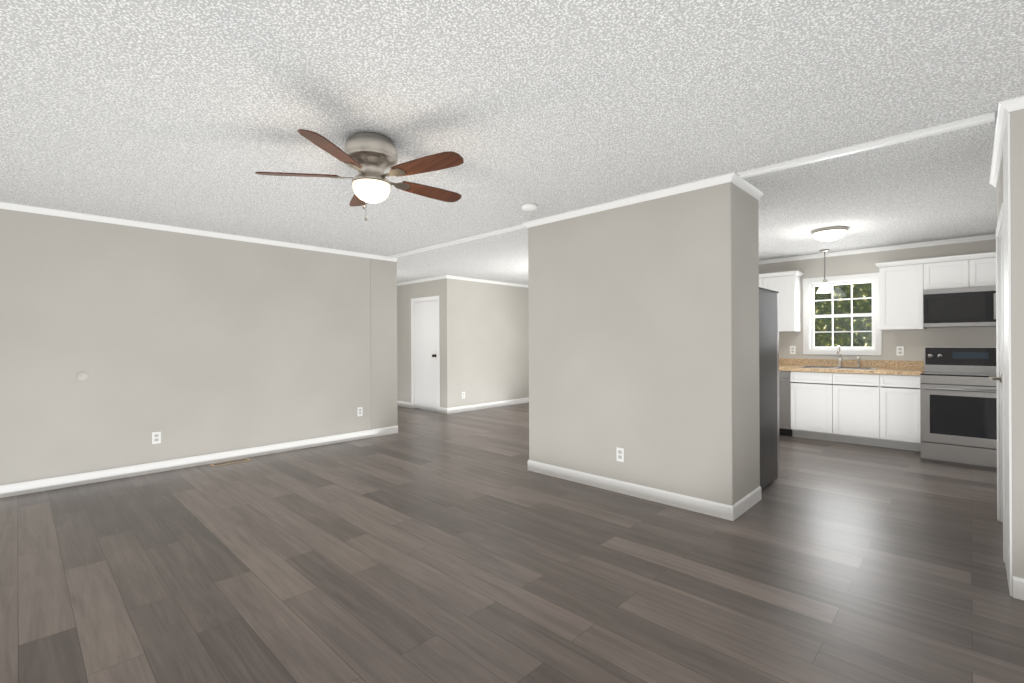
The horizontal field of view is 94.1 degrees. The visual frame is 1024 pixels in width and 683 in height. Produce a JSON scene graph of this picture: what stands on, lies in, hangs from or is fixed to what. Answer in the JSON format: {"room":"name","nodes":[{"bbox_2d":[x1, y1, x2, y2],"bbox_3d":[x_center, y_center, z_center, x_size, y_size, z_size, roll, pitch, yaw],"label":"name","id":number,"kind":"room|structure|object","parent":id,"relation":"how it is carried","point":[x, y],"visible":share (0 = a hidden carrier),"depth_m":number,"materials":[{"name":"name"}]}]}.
{"room":"living room","nodes":[
{"label":"living room","id":0,"kind":"room"},
{"bbox_2d":[0,209,397,484],"bbox_3d":[-3.965,0.069,4.295,0.130,2.440,6.690,0,0,44],"label":"wall","id":1,"kind":"structure","parent":0,"point":[188,345],"depth_m":4.80,"materials":[{"name":"paint"}]},
{"bbox_2d":[152,431,160,443],"bbox_3d":[-3.499,0.947,4.690,0.008,0.116,0.072,0,0,44],"label":"outlet","id":2,"kind":"object","parent":1,"relation":"attached to","point":[156,437],"visible":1,"depth_m":4.69,"materials":[{"name":"white plastic"}]},
{"bbox_2d":[0,426,397,497],"bbox_3d":[-3.905,1.238,4.263,0.012,0.102,6.660,0,0,44],"label":"baseboard","id":3,"kind":"structure","parent":1,"relation":"attached to","point":[14,489],"depth_m":4.78,"materials":[{"name":"white wood"}]},
{"bbox_2d":[357,407,362,415],"bbox_3d":[-1.994,0.920,6.253,0.008,0.116,0.072,0,0,44],"label":"outlet","id":4,"kind":"object","parent":1,"relation":"attached to","point":[359,411],"visible":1,"depth_m":6.25,"materials":[{"name":"white plastic"}]},
{"bbox_2d":[0,96,1023,287],"bbox_3d":[-0.392,-1.143,3.564,12.500,0.050,10.600,0,0,44],"label":"crown molding","id":5,"kind":"structure","parent":1,"relation":"attached to","point":[1006,107],"depth_m":4.03,"materials":[{"name":"white wood"}]},
{"bbox_2d":[397,278,452,407],"bbox_3d":[-1.949,0.059,9.259,2.350,2.440,0.120,0,0,44],"label":"wall","id":6,"kind":"structure","parent":0,"point":[407,293],"depth_m":8.86,"materials":[{"name":"paint"}]},
{"bbox_2d":[397,401,410,407],"bbox_3d":[-2.383,1.231,9.591,1.255,0.102,0.012,0,0,44],"label":"baseboard","id":7,"kind":"structure","parent":6,"relation":"attached to","point":[399,403],"depth_m":9.31,"materials":[{"name":"white wood"}]},
{"bbox_2d":[411,295,439,412],"bbox_3d":[-1.585,0.227,8.872,0.884,2.102,0.175,0,0,44],"label":"hall door","id":8,"kind":"structure","parent":6,"relation":"in","point":[425,355],"depth_m":8.86,"materials":[{"name":"white wood"}]},
{"bbox_2d":[452,279,528,406],"bbox_3d":[-0.293,0.051,9.372,0.120,2.440,2.340,0,0,44],"label":"wall","id":9,"kind":"structure","parent":0,"point":[490,339],"depth_m":9.14,"materials":[{"name":"paint"}]},
{"bbox_2d":[444,397,528,413],"bbox_3d":[-0.341,1.221,9.221,0.012,0.102,2.312,0,0,44],"label":"baseboard","id":10,"kind":"structure","parent":9,"relation":"attached to","point":[522,400],"depth_m":9.03,"materials":[{"name":"white wood"}]},
{"bbox_2d":[0,402,1023,682],"bbox_3d":[-0.275,1.301,3.602,13.000,0.060,11.200,0,0,44],"label":"floor","id":11,"kind":"structure","parent":0,"point":[424,546],"depth_m":2.60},
{"bbox_2d":[209,458,250,466],"bbox_3d":[-2.987,1.282,5.059,0.130,0.006,0.360,0,0,44],"label":"floor vent","id":12,"kind":"object","parent":11,"relation":"in","point":[229,462],"visible":1,"depth_m":5.05,"materials":[{"name":"beige metal"}]},
{"bbox_2d":[759,287,779,489],"bbox_3d":[1.976,0.403,4.391,0.705,1.715,0.775,0,0,44],"label":"refrigerator","id":13,"kind":"object","parent":11,"relation":"on","point":[769,376],"visible":0.27,"depth_m":4.16,"materials":[{"name":"grey metal"}]},
{"bbox_2d":[779,371,791,435],"bbox_3d":[3.597,0.821,6.618,0.592,0.862,0.639,0,0,44],"label":"dishwasher","id":14,"kind":"object","parent":11,"relation":"on","point":[784,407],"visible":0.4,"depth_m":6.26,"materials":[{"name":"silver metal"}]},
{"bbox_2d":[790,371,797,436],"bbox_3d":[3.624,0.817,6.646,0.714,0.870,0.600,0,0,44],"label":"base cabinet","id":15,"kind":"object","parent":11,"relation":"on","point":[793,374],"depth_m":6.20,"materials":[{"name":"white wood"}]},
{"bbox_2d":[779,358,923,374],"bbox_3d":[3.867,0.311,6.391,2.508,0.140,0.627,0,0,44],"label":"countertop","id":16,"kind":"structure","parent":15,"relation":"on","point":[894,367],"depth_m":6.02,"materials":[{"name":"laminate"}]},
{"bbox_2d":[798,366,876,381],"bbox_3d":[4.181,0.426,6.124,0.790,0.186,0.480,0,0,44],"label":"sink","id":17,"kind":"object","parent":16,"relation":"in","point":[859,368],"visible":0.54,"depth_m":6.14,"materials":[{"name":"silver metal"}]},
{"bbox_2d":[837,345,860,366],"bbox_3d":[4.342,0.190,6.161,0.252,0.284,0.188,0,0,44],"label":"faucet","id":18,"kind":"object","parent":16,"relation":"on","point":[839,359],"visible":1,"depth_m":6.25,"materials":[{"name":"silver metal"}]},
{"bbox_2d":[798,371,837,441],"bbox_3d":[4.029,0.815,6.257,0.522,0.870,0.600,0,0,44],"label":"base cabinet","id":19,"kind":"object","parent":11,"relation":"on","point":[817,393],"depth_m":6.02,"materials":[{"name":"white wood"}]},
{"bbox_2d":[838,373,885,446],"bbox_3d":[4.343,0.814,5.955,0.579,0.870,0.600,0,0,44],"label":"base cabinet","id":20,"kind":"object","parent":11,"relation":"on","point":[880,410],"depth_m":5.70,"materials":[{"name":"white wood"}]},
{"bbox_2d":[886,374,920,451],"bbox_3d":[4.627,0.812,5.682,0.437,0.870,0.600,0,0,44],"label":"base cabinet","id":21,"kind":"object","parent":11,"relation":"on","point":[902,391],"depth_m":5.44,"materials":[{"name":"white wood"}]},
{"bbox_2d":[920,346,996,469],"bbox_3d":[4.757,0.652,4.944,0.760,1.190,0.723,0,0,44],"label":"range","id":22,"kind":"object","parent":11,"relation":"on","point":[958,406],"visible":0.65,"depth_m":4.84,"materials":[{"name":"silver metal"}]},
{"bbox_2d":[0,0,1023,284],"bbox_3d":[-0.287,-1.199,3.602,13.000,0.060,11.200,0,0,44],"label":"ceiling","id":23,"kind":"structure","parent":0,"point":[194,114],"depth_m":2.41,"materials":[{"name":"white paint"}]},
{"bbox_2d":[255,129,463,220],"bbox_3d":[-0.777,-0.922,2.790,1.210,0.489,1.171,0,0,44],"label":"ceiling fan","id":24,"kind":"object","parent":23,"relation":"hanging from","point":[371,157],"visible":1,"depth_m":2.66,"materials":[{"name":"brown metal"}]},
{"bbox_2d":[522,203,536,210],"bbox_3d":[0.149,-1.152,4.098,0.132,0.037,0.132,0,0,44],"label":"smoke detector","id":25,"kind":"object","parent":23,"relation":"attached to","point":[529,206],"visible":1,"depth_m":4.06,"materials":[{"name":"white plastic"}]},
{"bbox_2d":[816,249,833,292],"bbox_3d":[4.057,-0.912,6.181,0.194,0.555,0.194,0,0,44],"label":"pendant light","id":26,"kind":"object","parent":23,"relation":"hanging from","point":[824,287],"visible":1,"depth_m":6.15,"materials":[{"name":"white glass"}]},
{"bbox_2d":[811,226,847,240],"bbox_3d":[3.373,-1.129,5.062,0.328,0.116,0.328,0,0,44],"label":"kitchen ceiling light","id":27,"kind":"object","parent":23,"relation":"attached to","point":[830,233],"visible":1,"depth_m":4.97,"materials":[{"name":"white glass"}]},
{"bbox_2d":[528,182,759,505],"bbox_3d":[1.073,0.045,4.255,1.924,2.440,0.620,0,0,44],"label":"wall","id":28,"kind":"structure","parent":0,"point":[644,334],"depth_m":3.79,"materials":[{"name":"paint"}]},
{"bbox_2d":[616,447,623,461],"bbox_3d":[0.905,0.946,3.986,0.072,0.116,0.008,0,0,44],"label":"outlet","id":29,"kind":"object","parent":28,"relation":"attached to","point":[619,454],"visible":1,"depth_m":3.98,"materials":[{"name":"white plastic"}]},
{"bbox_2d":[528,460,735,520],"bbox_3d":[0.858,1.215,4.029,1.944,0.102,0.012,0,0,44],"label":"baseboard","id":30,"kind":"structure","parent":28,"relation":"attached to","point":[729,512],"depth_m":3.85,"materials":[{"name":"white wood"}]},
{"bbox_2d":[736,486,760,517],"bbox_3d":[1.777,1.210,3.591,0.012,0.102,0.610,0,0,44],"label":"baseboard","id":31,"kind":"structure","parent":28,"relation":"attached to","point":[752,498],"depth_m":3.58,"materials":[{"name":"white wood"}]},
{"bbox_2d":[759,239,995,360],"bbox_3d":[3.499,0.033,7.263,8.270,2.440,0.120,0,0,44],"label":"wall","id":32,"kind":"structure","parent":0,"point":[914,343],"depth_m":5.96,"materials":[{"name":"paint"}]},
{"bbox_2d":[759,271,803,331],"bbox_3d":[3.497,-0.543,6.933,1.229,0.812,0.353,0,0,44],"label":"upper cabinet","id":33,"kind":"object","parent":32,"relation":"attached to","point":[786,285],"visible":0.31,"depth_m":6.52,"materials":[{"name":"white wood"}]},
{"bbox_2d":[790,346,795,353],"bbox_3d":[3.964,0.121,6.729,0.072,0.116,0.008,0,0,44],"label":"electrical outlet","id":34,"kind":"object","parent":32,"relation":"attached to","point":[792,349],"visible":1,"depth_m":6.72,"materials":[{"name":"white plastic"}]},
{"bbox_2d":[803,272,881,355],"bbox_3d":[4.407,-0.349,6.377,0.870,1.055,0.135,0,0,44],"label":"kitchen window","id":35,"kind":"structure","parent":32,"relation":"in","point":[809,346],"depth_m":6.36,"materials":[{"name":"white wood"}]},
{"bbox_2d":[896,346,903,355],"bbox_3d":[4.814,0.117,5.910,0.072,0.116,0.008,0,0,44],"label":"electrical outlet","id":36,"kind":"object","parent":32,"relation":"attached to","point":[899,350],"visible":1,"depth_m":5.91,"materials":[{"name":"white plastic"}]},
{"bbox_2d":[879,259,926,329],"bbox_3d":[4.726,-0.549,5.773,0.408,0.812,0.319,0,0,44],"label":"upper cabinet","id":37,"kind":"object","parent":32,"relation":"attached to","point":[904,285],"depth_m":5.66,"materials":[{"name":"white wood"}]},
{"bbox_2d":[923,253,978,289],"bbox_3d":[5.028,-0.777,5.482,0.434,0.360,0.319,0,0,44],"label":"upper cabinet","id":38,"kind":"object","parent":32,"relation":"attached to","point":[961,271],"depth_m":5.35,"materials":[{"name":"white wood"}]},
{"bbox_2d":[924,286,995,327],"bbox_3d":[5.115,-0.379,5.330,0.752,0.428,0.421,0,0,44],"label":"microwave","id":39,"kind":"object","parent":38,"relation":"attached to","point":[963,307],"visible":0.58,"depth_m":5.24,"materials":[{"name":"silver metal"}]},
{"bbox_2d":[979,252,995,286],"bbox_3d":[5.266,-0.778,5.253,0.434,0.360,0.319,0,0,44],"label":"upper cabinet","id":40,"kind":"object","parent":32,"relation":"attached to","point":[987,261],"depth_m":5.15,"materials":[{"name":"white wood"}]},
{"bbox_2d":[997,109,1023,586],"bbox_3d":[4.243,0.029,1.781,3.355,2.440,1.650,0,0,44],"label":"wall","id":41,"kind":"structure","parent":0,"point":[1017,229],"depth_m":2.33,"materials":[{"name":"paint"}]},
{"bbox_2d":[989,113,1012,595],"bbox_3d":[2.957,0.061,2.854,0.125,2.388,1.410,0,0,44],"label":"door","id":42,"kind":"structure","parent":41,"relation":"in","point":[1003,377],"depth_m":2.61,"materials":[{"name":"white wood"}]},
{"bbox_2d":[1013,576,1023,599],"bbox_3d":[3.665,1.201,1.189,3.335,0.102,0.012,0,0,44],"label":"baseboard","id":43,"kind":"structure","parent":41,"relation":"attached to","point":[1018,583],"depth_m":2.33,"materials":[{"name":"white wood"}]},
{"label":"outside","id":44,"kind":"structure","parent":0,"visible":0},
{"bbox_2d":[814,283,871,346],"bbox_3d":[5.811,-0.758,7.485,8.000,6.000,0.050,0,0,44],"label":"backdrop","id":45,"kind":"structure","parent":44,"point":[847,322],"depth_m":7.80,"materials":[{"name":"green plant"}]}
]}

